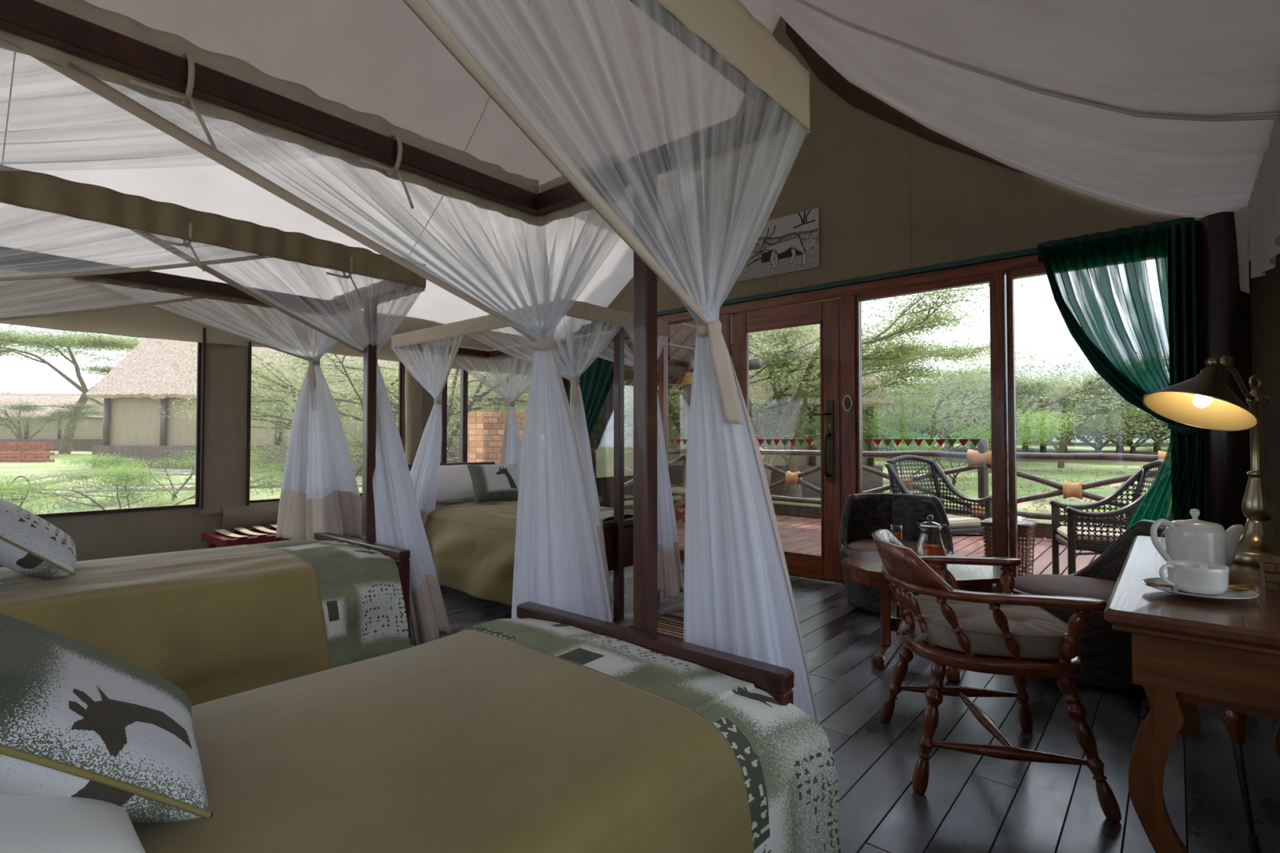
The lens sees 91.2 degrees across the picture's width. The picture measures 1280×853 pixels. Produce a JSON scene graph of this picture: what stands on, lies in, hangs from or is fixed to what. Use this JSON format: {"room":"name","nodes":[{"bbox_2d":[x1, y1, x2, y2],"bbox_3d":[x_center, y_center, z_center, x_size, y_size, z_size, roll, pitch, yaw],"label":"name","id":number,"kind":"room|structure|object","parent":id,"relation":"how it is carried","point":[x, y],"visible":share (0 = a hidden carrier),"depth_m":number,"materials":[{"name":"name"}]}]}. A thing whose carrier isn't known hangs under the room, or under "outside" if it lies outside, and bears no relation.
{"room":"tent interior","nodes":[
{"label":"tent interior","id":0,"kind":"room"},
{"bbox_2d":[0,327,563,567],"bbox_3d":[-3.059,0.097,4.565,0.096,2.300,6.770,-1,-2,40],"label":"wall","id":1,"kind":"structure","parent":0,"point":[225,369],"depth_m":4.52,"materials":[{"name":"beige fabric"}]},
{"bbox_2d":[35,342,201,518],"bbox_3d":[-4.024,-0.060,3.474,0.034,1.231,2.672,-1,-2,40],"label":"window","id":2,"kind":"structure","parent":1,"relation":"in","point":[196,504],"depth_m":4.46,"materials":[{"name":"wood"}]},
{"bbox_2d":[248,361,402,503],"bbox_3d":[-2.559,-0.024,5.189,0.034,1.231,1.230,-1,-2,40],"label":"window","id":3,"kind":"structure","parent":1,"relation":"in","point":[400,362],"depth_m":5.64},
{"bbox_2d":[404,352,422,464],"bbox_3d":[-2.036,0.105,5.636,0.127,1.530,0.154,-1,-2,40],"label":"rolled blind","id":4,"kind":"object","parent":1,"relation":"attached to","point":[413,388],"visible":0.45,"depth_m":5.58,"materials":[{"name":"beige fabric"}]},
{"bbox_2d":[459,369,467,462],"bbox_3d":[-1.457,0.004,6.480,0.050,1.231,1.298,-1,-2,40],"label":"window","id":5,"kind":"structure","parent":1,"relation":"in","point":[464,373],"depth_m":6.14,"materials":[{"name":"brown wood"}]},
{"bbox_2d":[0,0,1279,377],"bbox_3d":[-0.857,-2.178,2.732,5.795,3.104,6.770,-1,-2,40],"label":"ceiling","id":6,"kind":"structure","parent":0,"point":[1162,107],"depth_m":3.60,"materials":[{"name":"white fabric"}]},
{"bbox_2d":[408,559,1279,852],"bbox_3d":[-0.833,1.358,2.715,5.890,0.301,6.890,-1,-2,40],"label":"floor","id":7,"kind":"structure","parent":0,"point":[971,803],"depth_m":2.25,"materials":[{"name":"wood"}]},
{"bbox_2d":[0,201,413,635],"bbox_3d":[-2.124,0.221,2.575,1.010,1.967,2.118,-1,-2,40],"label":"bed","id":8,"kind":"object","parent":7,"relation":"on","point":[401,556],"visible":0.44,"depth_m":3.32,"materials":[{"name":"brown wood"}]},
{"bbox_2d":[0,539,409,706],"bbox_3d":[-1.998,0.840,2.708,1.292,0.565,1.501,-1,-2,40],"label":"bedspread","id":9,"kind":"object","parent":8,"relation":"on","point":[214,624],"visible":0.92,"depth_m":2.45,"materials":[{"name":"green fabric"}]},
{"bbox_2d":[0,498,76,578],"bbox_3d":[-2.307,0.405,2.310,0.345,0.303,0.459,1,-2,-44],"label":"cushion","id":10,"kind":"object","parent":9,"relation":"on","point":[30,545],"visible":1,"depth_m":2.21,"materials":[{"name":"fabric"}]},
{"bbox_2d":[0,164,451,646],"bbox_3d":[-2.198,0.190,2.721,1.450,1.996,2.642,-1,-2,40],"label":"net","id":11,"kind":"object","parent":8,"relation":"hanging from","point":[320,493],"visible":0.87,"depth_m":3.12,"materials":[{"name":"beige fabric"}]},
{"bbox_2d":[201,524,376,548],"bbox_3d":[-2.552,0.996,4.645,0.510,0.507,1.060,-1,-2,40],"label":"luggage rack","id":12,"kind":"object","parent":7,"relation":"on","point":[220,538],"visible":0.32,"depth_m":4.31,"materials":[{"name":"red wood"}]},
{"bbox_2d":[0,0,794,706],"bbox_3d":[-0.656,0.188,0.999,0.990,1.967,2.118,-1,-2,40],"label":"bed","id":13,"kind":"object","parent":7,"relation":"on","point":[34,20],"visible":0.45,"depth_m":1.63,"materials":[{"name":"brown wood"}]},
{"bbox_2d":[0,0,817,724],"bbox_3d":[-0.571,0.154,1.068,1.381,2.037,2.679,-1,-2,40],"label":"net","id":14,"kind":"object","parent":13,"relation":"hanging from","point":[739,600],"visible":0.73,"depth_m":1.65,"materials":[{"name":"beige fabric"}]},
{"bbox_2d":[132,617,840,852],"bbox_3d":[-0.494,0.796,1.177,1.126,0.485,1.616,-1,-2,40],"label":"bedspread","id":15,"kind":"object","parent":13,"relation":"on","point":[528,735],"visible":0.93,"depth_m":1.15,"materials":[{"name":"green fabric"}]},
{"bbox_2d":[0,793,145,852],"bbox_3d":[-0.970,0.507,0.778,0.700,0.169,0.580,-1,-2,40],"label":"bed pillow","id":16,"kind":"object","parent":15,"relation":"on","point":[28,824],"visible":0.32,"depth_m":0.74,"materials":[{"name":"white fabric"}]},
{"bbox_2d":[0,613,213,822],"bbox_3d":[-0.858,0.414,0.927,0.346,0.281,0.520,1,-2,-39],"label":"cushion","id":17,"kind":"object","parent":15,"relation":"on","point":[77,719],"visible":0.94,"depth_m":0.84,"materials":[{"name":"fabric"}]},
{"bbox_2d":[390,313,659,618],"bbox_3d":[-0.923,0.268,4.755,2.118,1.967,0.980,-1,-2,40],"label":"bed","id":18,"kind":"object","parent":7,"relation":"on","point":[619,541],"visible":0.31,"depth_m":4.08,"materials":[{"name":"brown wood"}]},
{"bbox_2d":[423,501,633,605],"bbox_3d":[-0.936,0.863,4.754,1.921,0.567,1.234,-1,-2,40],"label":"bedspread","id":19,"kind":"object","parent":18,"relation":"on","point":[472,545],"visible":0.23,"depth_m":4.27,"materials":[{"name":"green fabric"}]},
{"bbox_2d":[409,464,475,504],"bbox_3d":[-1.501,0.471,5.179,0.389,0.299,0.680,-1,-2,37],"label":"bed pillow","id":20,"kind":"object","parent":19,"relation":"on","point":[455,486],"visible":0.57,"depth_m":5.00,"materials":[{"name":"white fabric"}]},
{"bbox_2d":[466,463,519,503],"bbox_3d":[-1.132,0.446,4.942,0.432,0.291,0.248,1,-2,-37],"label":"cushion","id":21,"kind":"object","parent":19,"relation":"on","point":[491,483],"visible":0.94,"depth_m":4.87,"materials":[{"name":"fabric"}]},
{"bbox_2d":[389,299,684,606],"bbox_3d":[-0.843,0.197,4.630,2.371,1.883,1.281,-1,-2,40],"label":"net","id":22,"kind":"object","parent":18,"relation":"hanging from","point":[424,471],"visible":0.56,"depth_m":4.34,"materials":[{"name":"beige fabric"}]},
{"bbox_2d":[627,608,684,641],"bbox_3d":[0.368,1.222,3.717,0.812,0.014,0.671,-1,-2,40],"label":"rag rug","id":23,"kind":"object","parent":7,"relation":"on","point":[671,624],"visible":0.13,"depth_m":3.84,"materials":[{"name":"fabric"}]},
{"bbox_2d":[839,493,953,616],"bbox_3d":[1.742,0.849,4.285,0.722,0.726,0.722,0,-1,2],"label":"tub chair","id":24,"kind":"object","parent":7,"relation":"on","point":[863,514],"visible":0.43,"depth_m":4.48,"materials":[{"name":"black wicker"}]},
{"bbox_2d":[847,538,927,551],"bbox_3d":[1.730,0.858,4.255,0.608,0.134,0.608,-1,-2,40],"label":"seat cushion","id":25,"kind":"object","parent":24,"relation":"on","point":[861,545],"visible":0.25,"depth_m":4.23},
{"bbox_2d":[840,551,1002,683],"bbox_3d":[1.484,0.970,3.289,0.760,0.500,0.690,-1,-1,33],"label":"coffee table","id":26,"kind":"object","parent":7,"relation":"on","point":[865,566],"visible":0.53,"depth_m":3.19,"materials":[{"name":"brown wood"}]},
{"bbox_2d":[889,524,902,542],"bbox_3d":[1.497,0.653,3.662,0.068,0.148,0.068,-1,-2,40],"label":"juice glass","id":27,"kind":"object","parent":26,"relation":"on","point":[899,536],"visible":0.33,"depth_m":3.64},
{"bbox_2d":[915,515,952,566],"bbox_3d":[1.501,0.588,3.231,0.168,0.261,0.162,-1,-2,40],"label":"jug","id":28,"kind":"object","parent":26,"relation":"on","point":[922,549],"visible":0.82,"depth_m":3.20,"materials":[{"name":"clear glass"}]},
{"bbox_2d":[871,528,1121,822],"bbox_3d":[1.184,0.806,2.252,0.646,0.793,0.743,0,-1,10],"label":"chair","id":29,"kind":"object","parent":7,"relation":"on","point":[907,571],"visible":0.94,"depth_m":2.03,"materials":[{"name":"brown wood"}]},
{"bbox_2d":[897,594,1067,659],"bbox_3d":[1.197,0.698,2.257,0.530,0.101,0.527,0,-1,13],"label":"seat cushion","id":30,"kind":"object","parent":29,"relation":"on","point":[1038,633],"visible":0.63,"depth_m":2.08,"materials":[{"name":"fabric"}]},
{"bbox_2d":[1013,519,1166,691],"bbox_3d":[2.228,0.829,3.119,0.731,0.716,0.729,-1,-2,40],"label":"tub chair","id":31,"kind":"object","parent":7,"relation":"on","point":[1105,653],"visible":0.22,"depth_m":2.83,"materials":[{"name":"black wicker"}]},
{"bbox_2d":[1013,573,1115,601],"bbox_3d":[2.198,0.841,3.132,0.618,0.119,0.618,-1,-2,40],"label":"seat cushion","id":32,"kind":"object","parent":31,"relation":"on","point":[1035,584],"visible":0.35,"depth_m":3.10,"materials":[{"name":"fabric"}]},
{"bbox_2d":[1103,535,1279,852],"bbox_3d":[1.810,0.815,1.860,0.585,0.750,1.515,-1,-2,40],"label":"writing desk","id":33,"kind":"object","parent":7,"relation":"on","point":[1188,651],"visible":0.87,"depth_m":1.45,"materials":[{"name":"brown wood"}]},
{"bbox_2d":[1150,508,1244,573],"bbox_3d":[1.601,0.338,1.804,0.242,0.202,0.134,1,-1,-26],"label":"teapot","id":34,"kind":"object","parent":33,"relation":"on","point":[1193,539],"visible":0.87,"depth_m":1.77,"materials":[{"name":"white ceramic"}]},
{"bbox_2d":[1141,577,1258,599],"bbox_3d":[1.435,0.424,1.612,0.226,0.021,0.226,-1,-2,40],"label":"saucer","id":35,"kind":"object","parent":33,"relation":"on","point":[1230,593],"visible":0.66,"depth_m":1.58,"materials":[{"name":"white ceramic"}]},
{"bbox_2d":[1146,582,1173,587],"bbox_3d":[1.376,0.412,1.641,0.151,0.019,0.029,1,-1,-30],"label":"teaspoon","id":36,"kind":"object","parent":35,"relation":"on","point":[1147,584],"visible":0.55,"depth_m":1.62,"materials":[{"name":"brown metal"}]},
{"bbox_2d":[1159,560,1229,595],"bbox_3d":[1.428,0.390,1.616,0.136,0.072,0.126,-1,-2,40],"label":"teacup","id":37,"kind":"object","parent":35,"relation":"on","point":[1196,577],"visible":1,"depth_m":1.58,"materials":[{"name":"white ceramic"}]},
{"bbox_2d":[1228,584,1254,589],"bbox_3d":[1.528,0.410,1.600,0.072,0.010,0.040,0,-1,4],"label":"biscuit","id":38,"kind":"object","parent":35,"relation":"on","point":[1230,586],"visible":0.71,"depth_m":1.59,"materials":[{"name":"food"}]},
{"bbox_2d":[1142,355,1279,566],"bbox_3d":[1.887,0.110,2.027,0.549,0.666,0.282,1,-1,-24],"label":"desk lamp","id":39,"kind":"object","parent":33,"relation":"on","point":[1206,401],"visible":0.96,"depth_m":2.03,"materials":[{"name":"gold metal"}]},
{"bbox_2d":[1257,555,1279,591],"bbox_3d":[1.765,0.398,1.671,0.156,0.075,0.136,-1,-2,40],"label":"woven box","id":40,"kind":"object","parent":33,"relation":"on","point":[1269,566],"visible":1,"depth_m":1.67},
{"bbox_2d":[1222,709,1261,852],"bbox_3d":[1.649,0.963,1.717,0.076,0.456,0.052,-1,-2,40],"label":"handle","id":41,"kind":"object","parent":7,"relation":"on","point":[1236,723],"visible":0.74,"depth_m":1.71,"materials":[{"name":"wood"}]},
{"bbox_2d":[624,497,1100,582],"bbox_3d":[2.986,1.303,6.478,9.093,0.370,3.790,-1,-2,40],"label":"deck","id":42,"kind":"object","parent":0,"point":[801,533],"visible":0.11,"depth_m":7.21,"materials":[{"name":"wood"}]},
{"bbox_2d":[608,381,613,507],"bbox_3d":[-0.388,0.052,8.354,0.338,2.654,0.329,-1,-2,40],"label":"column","id":43,"kind":"structure","parent":42,"relation":"on","point":[611,406],"depth_m":8.24,"materials":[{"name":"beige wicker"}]},
{"bbox_2d":[671,487,685,523],"bbox_3d":[0.600,1.105,8.573,0.750,0.484,0.650,-1,-2,40],"label":"folding table","id":44,"kind":"object","parent":42,"relation":"on","point":[681,491],"visible":0.18,"depth_m":8.29,"materials":[{"name":"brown wood"}]},
{"bbox_2d":[680,353,694,508],"bbox_3d":[0.846,0.101,10.614,0.338,2.651,0.329,-1,-2,40],"label":"column","id":45,"kind":"structure","parent":42,"relation":"on","point":[688,362],"depth_m":10.54,"materials":[{"name":"wood"}]},
{"bbox_2d":[501,321,763,391],"bbox_3d":[0.309,-1.746,9.096,2.736,2.115,4.235,-1,-2,40],"label":"roof","id":46,"kind":"structure","parent":45,"relation":"on","point":[682,337],"depth_m":10.12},
{"bbox_2d":[624,448,684,501],"bbox_3d":[0.073,0.748,9.849,0.207,0.797,2.179,-1,-2,40],"label":"log railing","id":47,"kind":"object","parent":45,"relation":"attached to","point":[674,451],"visible":0.2,"depth_m":10.25,"materials":[{"name":"brown wood"}]},
{"bbox_2d":[760,449,821,504],"bbox_3d":[2.338,0.825,9.297,1.620,1.247,0.207,-1,-2,40],"label":"log railing","id":48,"kind":"object","parent":42,"relation":"on","point":[791,477],"visible":0.41,"depth_m":9.29,"materials":[{"name":"brown wood"}]},
{"bbox_2d":[862,439,991,534],"bbox_3d":[3.571,0.799,8.245,2.018,1.254,0.207,-1,-2,40],"label":"log railing","id":49,"kind":"object","parent":42,"relation":"on","point":[979,459],"visible":0.42,"depth_m":7.85,"materials":[{"name":"brown wood"}]},
{"bbox_2d":[884,454,992,557],"bbox_3d":[2.717,0.771,5.756,0.646,1.004,0.696,0,-1,-21],"label":"wicker armchair","id":50,"kind":"object","parent":42,"relation":"on","point":[959,524],"visible":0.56,"depth_m":5.88,"materials":[{"name":"wicker"}]},
{"bbox_2d":[946,514,982,528],"bbox_3d":[2.746,0.858,5.679,0.500,0.074,0.460,0,-1,-21],"label":"cushion","id":51,"kind":"object","parent":50,"relation":"on","point":[956,522],"depth_m":5.50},
{"bbox_2d":[980,517,1037,576],"bbox_3d":[2.889,0.987,4.903,0.362,0.496,0.362,-1,-2,40],"label":"side table","id":52,"kind":"object","parent":42,"relation":"on","point":[1027,525],"visible":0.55,"depth_m":4.83,"materials":[{"name":"brown"}]},
{"bbox_2d":[1017,515,1026,522],"bbox_3d":[2.918,0.724,4.911,0.184,0.033,0.183,-1,-2,40],"label":"ashtray","id":53,"kind":"object","parent":52,"relation":"on","point":[1021,517],"visible":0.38,"depth_m":4.85,"materials":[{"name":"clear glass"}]},
{"bbox_2d":[986,450,1166,525],"bbox_3d":[4.955,0.775,7.063,2.018,1.251,0.207,-1,-2,40],"label":"log railing","id":54,"kind":"object","parent":42,"relation":"on","point":[1068,490],"visible":0.37,"depth_m":7.06,"materials":[{"name":"brown wood"}]},
{"bbox_2d":[1049,459,1164,574],"bbox_3d":[3.606,0.750,4.796,0.696,1.004,0.646,-1,-1,23],"label":"wicker armchair","id":55,"kind":"object","parent":42,"relation":"on","point":[1097,539],"visible":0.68,"depth_m":4.74,"materials":[{"name":"wicker"}]},
{"bbox_2d":[1057,525,1125,545],"bbox_3d":[3.532,0.840,4.827,0.460,0.074,0.500,-1,-1,23],"label":"cushion","id":56,"kind":"object","parent":55,"relation":"on","point":[1062,530],"depth_m":4.79,"materials":[{"name":"fabric"}]},
{"bbox_2d":[563,15,1279,593],"bbox_3d":[1.293,-1.248,5.260,5.790,5.020,0.303,-1,-2,40],"label":"wall","id":57,"kind":"structure","parent":0,"point":[906,207],"depth_m":4.59,"materials":[{"name":"fabric"}]},
{"bbox_2d":[568,323,626,437],"bbox_3d":[-0.467,0.043,6.699,0.912,2.300,0.042,-1,-2,40],"label":"curtain","id":58,"kind":"object","parent":57,"relation":"hanging from","point":[596,381],"visible":0.18,"depth_m":6.72,"materials":[{"name":"fabric"}]},
{"bbox_2d":[589,386,613,507],"bbox_3d":[-0.264,0.097,6.673,1.270,2.210,0.006,-1,-2,40],"label":"window","id":59,"kind":"structure","parent":57,"relation":"in","point":[599,436],"depth_m":6.79,"materials":[{"name":"clear glass"}]},
{"bbox_2d":[666,320,693,549],"bbox_3d":[0.514,0.083,6.006,0.660,2.210,0.009,-1,-2,40],"label":"window","id":60,"kind":"structure","parent":57,"relation":"in","point":[672,441],"depth_m":6.16,"materials":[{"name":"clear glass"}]},
{"bbox_2d":[737,208,819,282],"bbox_3d":[1.180,-1.553,5.415,0.775,0.485,0.020,-1,-2,40],"label":"drawing","id":61,"kind":"object","parent":57,"relation":"attached to","point":[790,243],"visible":0.89,"depth_m":5.36,"materials":[{"name":"white paper"}]},
{"bbox_2d":[729,298,841,581],"bbox_3d":[1.199,0.111,5.332,1.024,2.265,0.141,-1,-2,40],"label":"door","id":62,"kind":"structure","parent":57,"relation":"in","point":[826,313],"depth_m":5.10,"materials":[{"name":"red wood"}]},
{"bbox_2d":[842,394,853,411],"bbox_3d":[1.639,-0.185,4.954,0.085,0.136,0.023,-1,-2,40],"label":"number plaque","id":63,"kind":"object","parent":57,"relation":"attached to","point":[847,402],"visible":1,"depth_m":4.95,"materials":[{"name":"gold metal"}]},
{"bbox_2d":[860,285,980,462],"bbox_3d":[2.100,0.049,4.653,0.920,2.100,0.009,-1,-2,40],"label":"window","id":64,"kind":"structure","parent":57,"relation":"in","point":[918,442],"depth_m":4.67,"materials":[{"name":"clear glass"}]},
{"bbox_2d":[1036,217,1207,529],"bbox_3d":[2.942,-0.014,3.751,0.946,2.407,0.141,-1,-2,40],"label":"curtain","id":65,"kind":"object","parent":57,"relation":"hanging from","point":[1076,268],"visible":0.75,"depth_m":3.71,"materials":[{"name":"fabric"}]},
{"label":"outside","id":66,"kind":"structure","parent":0,"visible":0},
{"bbox_2d":[0,440,1168,538],"bbox_3d":[90.923,3.090,106.415,520.000,1.973,360.000,-1,-2,40],"label":"ground","id":67,"kind":"structure","parent":66,"point":[1027,465],"depth_m":24.19,"materials":[{"name":"green plant"}]},
{"bbox_2d":[0,475,30,506],"bbox_3d":[-9.120,1.304,9.174,0.360,1.162,0.200,0,-1,0],"label":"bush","id":68,"kind":"object","parent":67,"relation":"on","point":[24,477],"visible":0.37,"depth_m":9.17,"materials":[{"name":"plant"}]},
{"bbox_2d":[0,441,54,462],"bbox_3d":[-26.861,1.181,26.981,3.130,1.035,0.220,0,-1,0],"label":"brick ledge","id":69,"kind":"object","parent":67,"relation":"on","point":[6,451],"visible":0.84,"depth_m":26.88,"materials":[{"name":"brick"}]},
{"bbox_2d":[0,399,102,445],"bbox_3d":[-33.308,0.155,34.445,7.343,3.350,8.737,-1,-2,39],"label":"tree","id":70,"kind":"object","parent":67,"relation":"on","point":[71,413],"visible":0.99,"depth_m":35.12,"materials":[{"name":"green plant"}]},
{"bbox_2d":[0,392,103,451],"bbox_3d":[-46.194,-0.342,48.535,8.672,4.550,6.370,0,-1,0],"label":"lodge","id":71,"kind":"structure","parent":67,"relation":"on","point":[83,442],"depth_m":47.32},
{"bbox_2d":[0,324,145,453],"bbox_3d":[-34.767,-2.016,39.272,17.623,8.087,15.724,1,-2,-44],"label":"tree","id":72,"kind":"object","parent":67,"relation":"on","point":[89,341],"visible":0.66,"depth_m":37.94,"materials":[{"name":"green plant"}]},
{"bbox_2d":[0,493,195,514],"bbox_3d":[-8.637,1.485,9.700,3.107,0.865,3.832,1,-2,-44],"label":"bush","id":73,"kind":"object","parent":67,"relation":"on","point":[160,503],"visible":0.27,"depth_m":10.17,"materials":[{"name":"green plant"}]},
{"bbox_2d":[0,467,273,488],"bbox_3d":[-13.868,1.544,20.560,3.004,0.388,14.466,0,-1,21],"label":"path","id":74,"kind":"structure","parent":67,"relation":"on","point":[180,472],"depth_m":17.66,"materials":[{"name":"stone"}]},
{"bbox_2d":[43,446,271,500],"bbox_3d":[-10.016,1.137,14.202,4.143,1.411,5.109,0,-1,13],"label":"bush","id":75,"kind":"object","parent":67,"relation":"on","point":[105,461],"visible":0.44,"depth_m":13.19,"materials":[{"name":"green plant"}]},
{"bbox_2d":[0,457,356,513],"bbox_3d":[-7.809,1.228,9.419,5.429,1.548,4.402,0,-1,4],"label":"bush","id":76,"kind":"object","parent":67,"relation":"on","point":[120,476],"visible":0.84,"depth_m":10.24,"materials":[{"name":"green plant"}]},
{"bbox_2d":[0,480,362,503],"bbox_3d":[-10.336,1.621,16.128,3.710,0.362,11.884,-1,-2,40],"label":"path","id":77,"kind":"structure","parent":67,"relation":"on","point":[188,485],"depth_m":15.34,"materials":[{"name":"stone"}]},
{"bbox_2d":[85,337,527,475],"bbox_3d":[-11.659,-1.497,24.600,14.937,6.542,6.077,0,-1,0],"label":"lodge","id":78,"kind":"structure","parent":67,"relation":"on","point":[131,428],"depth_m":22.00,"materials":[{"name":"beige"}]},
{"bbox_2d":[151,367,496,486],"bbox_3d":[-6.204,0.443,14.246,6.118,3.178,8.393,-1,-1,32],"label":"tree","id":79,"kind":"object","parent":67,"relation":"on","point":[255,417],"visible":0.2,"depth_m":12.12,"materials":[{"name":"green plant"}]},
{"bbox_2d":[147,341,630,474],"bbox_3d":[-3.843,-0.025,11.524,8.388,4.357,11.506,0,-1,-5],"label":"tree","id":80,"kind":"object","parent":67,"relation":"on","point":[476,397],"visible":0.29,"depth_m":10.32,"materials":[{"name":"green plant"}]},
{"bbox_2d":[250,348,683,468],"bbox_3d":[-3.010,0.152,15.322,10.830,4.101,7.894,0,-1,-1],"label":"tree","id":81,"kind":"object","parent":67,"relation":"on","point":[450,452],"visible":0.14,"depth_m":13.73,"materials":[{"name":"green plant"}]},
{"bbox_2d":[467,411,525,464],"bbox_3d":[-1.794,0.875,7.923,0.459,2.089,0.761,-1,-2,40],"label":"brick pillar","id":82,"kind":"structure","parent":67,"relation":"on","point":[486,429],"depth_m":7.62,"materials":[{"name":"brick"}]},
{"bbox_2d":[0,462,1153,525],"bbox_3d":[8.403,1.981,27.727,26.195,1.067,52.904,-1,-2,40],"label":"grass tufts","id":83,"kind":"object","parent":67,"relation":"on","point":[69,503],"visible":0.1,"depth_m":17.63,"materials":[{"name":"green plant"}]},
{"bbox_2d":[394,316,897,444],"bbox_3d":[0.126,-0.559,17.737,11.348,5.895,15.568,1,-2,-39],"label":"tree","id":84,"kind":"object","parent":67,"relation":"on","point":[792,347],"visible":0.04,"depth_m":14.02,"materials":[{"name":"green plant"}]},
{"bbox_2d":[488,308,973,457],"bbox_3d":[2.619,-0.604,17.397,16.244,6.151,11.842,0,-1,-18],"label":"tree","id":85,"kind":"object","parent":67,"relation":"on","point":[677,421],"visible":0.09,"depth_m":15.43,"materials":[{"name":"green plant"}]},
{"bbox_2d":[624,324,891,497],"bbox_3d":[2.631,-0.955,21.897,10.026,6.343,5.743,0,-1,0],"label":"lodge","id":86,"kind":"structure","parent":67,"relation":"on","point":[804,463],"depth_m":19.34,"materials":[{"name":"beige"}]},
{"bbox_2d":[630,321,990,497],"bbox_3d":[3.821,-0.226,18.024,10.994,5.281,10.582,0,-1,17],"label":"tree","id":87,"kind":"object","parent":67,"relation":"on","point":[795,491],"visible":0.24,"depth_m":15.65,"materials":[{"name":"green plant"}]},
{"bbox_2d":[624,280,1044,484],"bbox_3d":[3.078,-0.461,15.706,11.503,5.740,11.950,-1,-2,36],"label":"tree","id":88,"kind":"object","parent":67,"relation":"on","point":[938,320],"visible":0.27,"depth_m":13.51,"materials":[{"name":"green plant"}]},
{"bbox_2d":[874,407,968,445],"bbox_3d":[18.566,0.396,53.426,16.080,4.476,16.671,0,-1,-21],"label":"tree","id":89,"kind":"object","parent":67,"relation":"on","point":[938,407],"visible":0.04,"depth_m":49.63,"materials":[{"name":"green plant"}]},
{"bbox_2d":[902,426,972,449],"bbox_3d":[33.033,0.483,65.876,19.006,4.462,16.355,-1,-1,33],"label":"tree","id":90,"kind":"object","parent":67,"relation":"on","point":[946,442],"visible":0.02,"depth_m":66.78,"materials":[{"name":"green plant"}]},
{"bbox_2d":[790,398,1093,493],"bbox_3d":[8.357,0.926,19.176,9.580,3.415,7.768,-1,-1,32],"label":"bush","id":91,"kind":"object","parent":67,"relation":"on","point":[878,434],"visible":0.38,"depth_m":18.61,"materials":[{"name":"green plant"}]},
{"bbox_2d":[874,386,1047,458],"bbox_3d":[20.937,-0.072,47.892,20.768,5.576,20.032,0,-1,-10],"label":"tree","id":92,"kind":"object","parent":67,"relation":"on","point":[983,417],"visible":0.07,"depth_m":43.85,"materials":[{"name":"green plant"}]},
{"bbox_2d":[879,422,1063,485],"bbox_3d":[12.667,1.173,23.722,8.303,2.959,6.733,1,-1,-25],"label":"bush","id":93,"kind":"object","parent":67,"relation":"on","point":[953,481],"visible":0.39,"depth_m":23.48,"materials":[{"name":"green plant"}]},
{"bbox_2d":[874,355,1095,480],"bbox_3d":[12.093,0.072,27.463,11.251,5.133,13.387,1,-1,-29],"label":"tree","id":94,"kind":"object","parent":67,"relation":"on","point":[1023,389],"visible":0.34,"depth_m":24.22,"materials":[{"name":"green plant"}]},
{"bbox_2d":[884,406,1119,450],"bbox_3d":[30.526,0.114,56.111,19.391,5.398,20.104,0,-1,-10],"label":"tree","id":95,"kind":"object","parent":67,"relation":"on","point":[950,406],"visible":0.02,"depth_m":57.22,"materials":[{"name":"green plant"}]},
{"bbox_2d":[875,347,1152,472],"bbox_3d":[19.464,-0.609,33.477,16.448,6.781,18.078,-1,-2,39],"label":"tree","id":96,"kind":"object","parent":67,"relation":"on","point":[1098,402],"visible":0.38,"depth_m":30.83,"materials":[{"name":"green plant"}]},
{"bbox_2d":[895,391,1146,448],"bbox_3d":[28.626,-0.081,54.010,22.622,6.074,21.819,0,-1,17],"label":"tree","id":97,"kind":"object","parent":67,"relation":"on","point":[948,437],"visible":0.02,"depth_m":48.05,"materials":[{"name":"green plant"}]},
{"bbox_2d":[946,431,1107,449],"bbox_3d":[46.207,-0.008,74.024,22.178,6.050,25.774,0,-1,9],"label":"tree","id":98,"kind":"object","parent":67,"relation":"on","point":[1026,447],"visible":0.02,"depth_m":72.81,"materials":[{"name":"green plant"}]},
{"bbox_2d":[929,380,1167,468],"bbox_3d":[24.718,0.150,38.005,14.091,5.404,11.844,0,-1,20],"label":"tree","id":99,"kind":"object","parent":67,"relation":"on","point":[1063,444],"visible":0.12,"depth_m":37.01,"materials":[{"name":"green plant"}]},
{"bbox_2d":[962,413,1152,453],"bbox_3d":[38.470,0.133,62.442,24.501,5.751,21.083,1,-2,-37],"label":"tree","id":100,"kind":"object","parent":67,"relation":"on","point":[1042,448],"visible":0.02,"depth_m":61.29,"materials":[{"name":"green plant"}]},
{"bbox_2d":[1017,408,1170,453],"bbox_3d":[35.367,0.401,49.830,18.514,4.971,17.857,1,-2,-39],"label":"tree","id":101,"kind":"object","parent":67,"relation":"on","point":[1098,450],"visible":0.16,"depth_m":49.08,"materials":[{"name":"green plant"}]},
{"bbox_2d":[1017,411,1170,453],"bbox_3d":[45.245,-0.002,57.737,22.061,6.018,25.637,-1,-1,23],"label":"tree","id":102,"kind":"object","parent":67,"relation":"on","point":[1118,450],"visible":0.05,"depth_m":55.98,"materials":[{"name":"green plant"}]},
{"bbox_2d":[1047,416,1170,453],"bbox_3d":[45.476,0.570,55.828,19.927,4.678,17.147,0,-1,-11],"label":"tree","id":103,"kind":"object","parent":67,"relation":"on","point":[1132,451],"visible":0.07,"depth_m":55.38,"materials":[{"name":"green plant"}]},
{"bbox_2d":[1088,419,1169,452],"bbox_3d":[55.513,-0.120,65.098,26.192,6.148,22.538,-1,-1,24],"label":"tree","id":104,"kind":"object","parent":67,"relation":"on","point":[1156,449],"visible":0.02,"depth_m":66.34,"materials":[{"name":"green plant"}]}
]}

